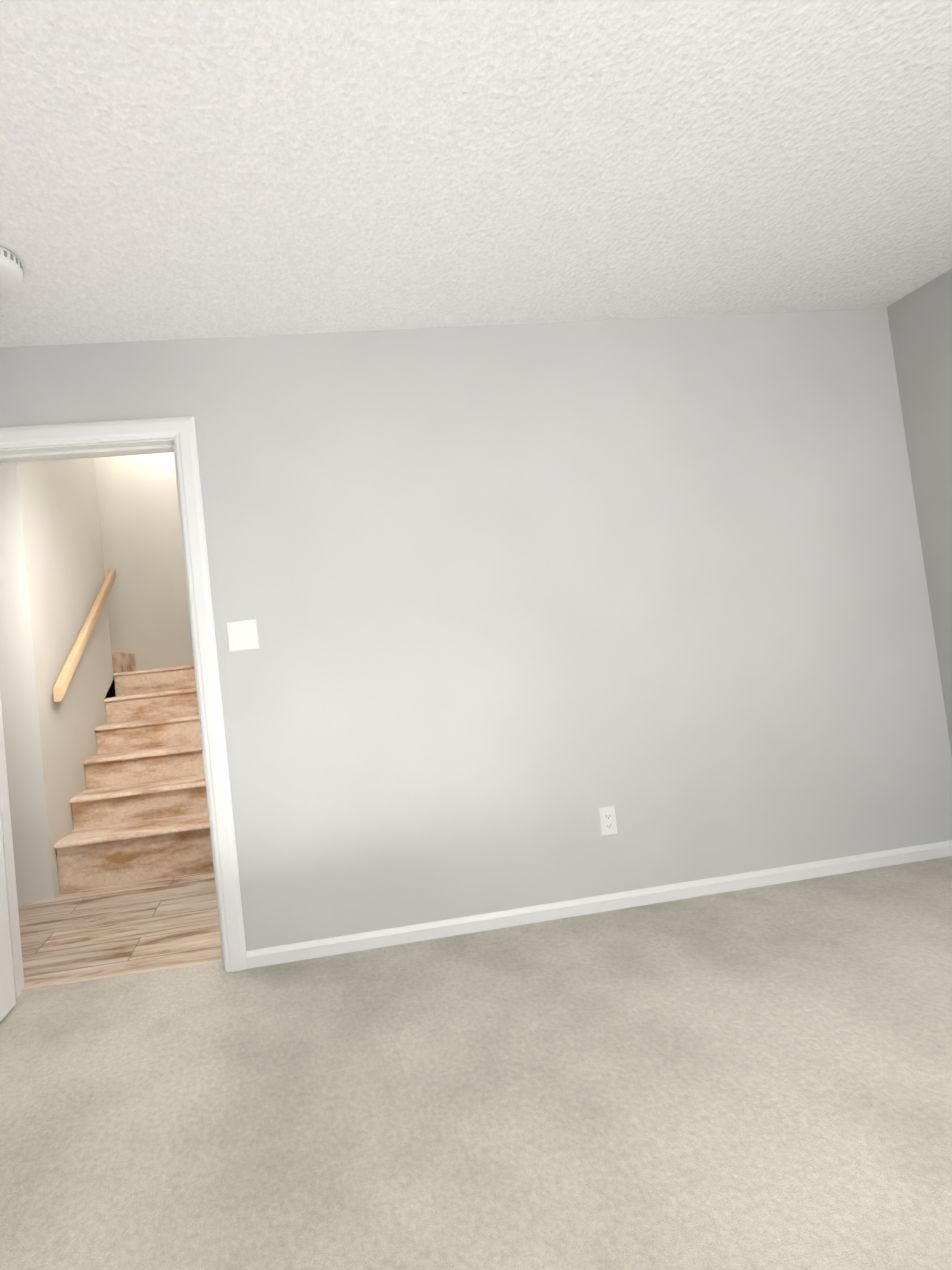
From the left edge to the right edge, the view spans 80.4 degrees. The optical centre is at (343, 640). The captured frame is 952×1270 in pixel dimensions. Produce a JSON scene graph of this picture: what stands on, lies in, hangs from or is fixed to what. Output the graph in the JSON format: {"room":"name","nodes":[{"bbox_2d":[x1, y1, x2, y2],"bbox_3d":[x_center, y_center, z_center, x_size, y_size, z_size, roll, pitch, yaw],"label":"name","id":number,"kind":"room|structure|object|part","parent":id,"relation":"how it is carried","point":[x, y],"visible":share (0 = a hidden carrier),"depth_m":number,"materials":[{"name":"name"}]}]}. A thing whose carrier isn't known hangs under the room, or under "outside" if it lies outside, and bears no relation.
{"room":"empty bedroom","nodes":[
{"label":"empty bedroom","id":0,"kind":"room"},
{"bbox_2d":[0,458,113,903],"bbox_3d":[-2.575,-0.988,3.620,1.378,5.000,1.318,-6,-2,-6],"label":"wall","id":1,"kind":"structure","parent":0,"point":[52,577],"depth_m":3.14,"materials":[{"name":"beige paint"}]},
{"bbox_2d":[53,568,115,701],"bbox_3d":[-1.760,-0.114,3.729,0.084,0.993,1.220,-6,-2,-6],"label":"wood handrail","id":2,"kind":"object","parent":1,"relation":"attached to","point":[68,670],"visible":1,"depth_m":3.53,"materials":[{"name":"beige wood"}]},
{"bbox_2d":[15,961,224,1003],"bbox_3d":[-0.832,1.336,2.049,0.815,0.100,0.075,-6,-2,-6],"label":"threshold","id":3,"kind":"object","parent":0,"point":[110,983],"visible":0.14,"depth_m":2.05,"materials":[{"name":"beige wood"}]},
{"bbox_2d":[18,871,222,991],"bbox_3d":[-0.999,1.483,5.631,4.400,0.100,7.095,-6,-2,-6],"label":"floor","id":4,"kind":"structure","parent":0,"point":[92,934],"depth_m":2.47,"materials":[{"name":"brown wood"}]},
{"bbox_2d":[54,652,213,892],"bbox_3d":[-1.956,0.313,4.143,2.385,2.321,2.276,-6,-2,-6],"label":"stairs","id":5,"kind":"structure","parent":4,"relation":"on","point":[139,805],"depth_m":3.34,"materials":[{"name":"beige wood"}]},
{"bbox_2d":[94,452,193,670],"bbox_3d":[-2.209,-0.963,5.384,2.450,5.000,0.120,-6,-2,-6],"label":"wall","id":6,"kind":"structure","parent":0,"point":[143,556],"depth_m":5.34,"materials":[{"name":"beige paint"}]},
{"bbox_2d":[0,856,951,1269],"bbox_3d":[0.876,1.094,0.366,4.300,0.100,3.620,-6,-2,-6],"label":"floor carpet","id":7,"kind":"object","parent":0,"point":[754,1078],"visible":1,"depth_m":1.34,"materials":[{"name":"beige carpet"}]},
{"bbox_2d":[0,0,951,347],"bbox_3d":[0.989,-1.467,0.556,5.080,0.100,3.740,-6,-2,-6],"label":"ceiling","id":8,"kind":"structure","parent":0,"point":[200,168],"depth_m":1.50,"materials":[{"name":"white paint"}]},
{"bbox_2d":[0,246,23,287],"bbox_3d":[-1.052,-1.132,1.652,0.138,0.056,0.138,-6,-2,-6],"label":"smoke detector","id":9,"kind":"object","parent":8,"relation":"attached to","point":[11,271],"visible":1,"depth_m":1.64,"materials":[{"name":"white plastic"}]},
{"bbox_2d":[0,307,951,950],"bbox_3d":[0.660,-0.092,2.281,4.105,2.440,0.120,-6,-2,-6],"label":"wall","id":10,"kind":"structure","parent":0,"point":[521,603],"depth_m":2.24,"materials":[{"name":"grey paint"}]},
{"bbox_2d":[0,817,15,1021],"bbox_3d":[-1.280,0.289,1.613,0.167,2.020,0.782,-6,-2,-4],"label":"entry door","id":11,"kind":"structure","parent":10,"relation":"in","point":[7,997],"depth_m":1.94,"materials":[{"name":"white wood"}]},
{"bbox_2d":[0,416,246,997],"bbox_3d":[-0.951,0.230,2.102,0.949,2.127,0.138,-6,-2,-6],"label":"door frame","id":12,"kind":"structure","parent":10,"relation":"attached to","point":[181,431],"depth_m":2.08,"materials":[{"name":"white wood"}]},
{"bbox_3d":[-0.948,0.264,2.110,0.815,2.060,0.120,-6,-2,-6],"label":"entry door jamb","id":13,"kind":"part","parent":12,"relation":"part of","materials":[{"name":"white wood"}]},
{"bbox_2d":[226,619,258,651],"bbox_3d":[-0.394,-0.020,2.111,0.118,0.117,0.010,-6,-2,-6],"label":"switch plate","id":14,"kind":"object","parent":10,"relation":"attached to","point":[242,635],"visible":1,"depth_m":2.11,"materials":[{"name":"white plastic"}]},
{"bbox_2d":[246,840,951,968],"bbox_3d":[1.169,1.049,2.210,3.103,0.060,0.013,-6,-2,-6],"label":"baseboard","id":15,"kind":"structure","parent":10,"relation":"attached to","point":[280,954],"depth_m":2.19,"materials":[{"name":"white wood"}]},
{"bbox_2d":[598,806,617,835],"bbox_3d":[1.077,0.737,2.219,0.070,0.115,0.007,-6,-2,-6],"label":"outlet","id":16,"kind":"object","parent":10,"relation":"attached to","point":[607,819],"visible":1,"depth_m":2.22,"materials":[{"name":"white plastic"}]},
{"bbox_2d":[887,268,951,752],"bbox_3d":[2.689,-0.322,1.891,0.120,2.440,1.065,-6,-2,-6],"label":"wall","id":17,"kind":"structure","parent":0,"point":[920,322],"depth_m":2.35,"materials":[{"name":"grey paint"}]}
]}

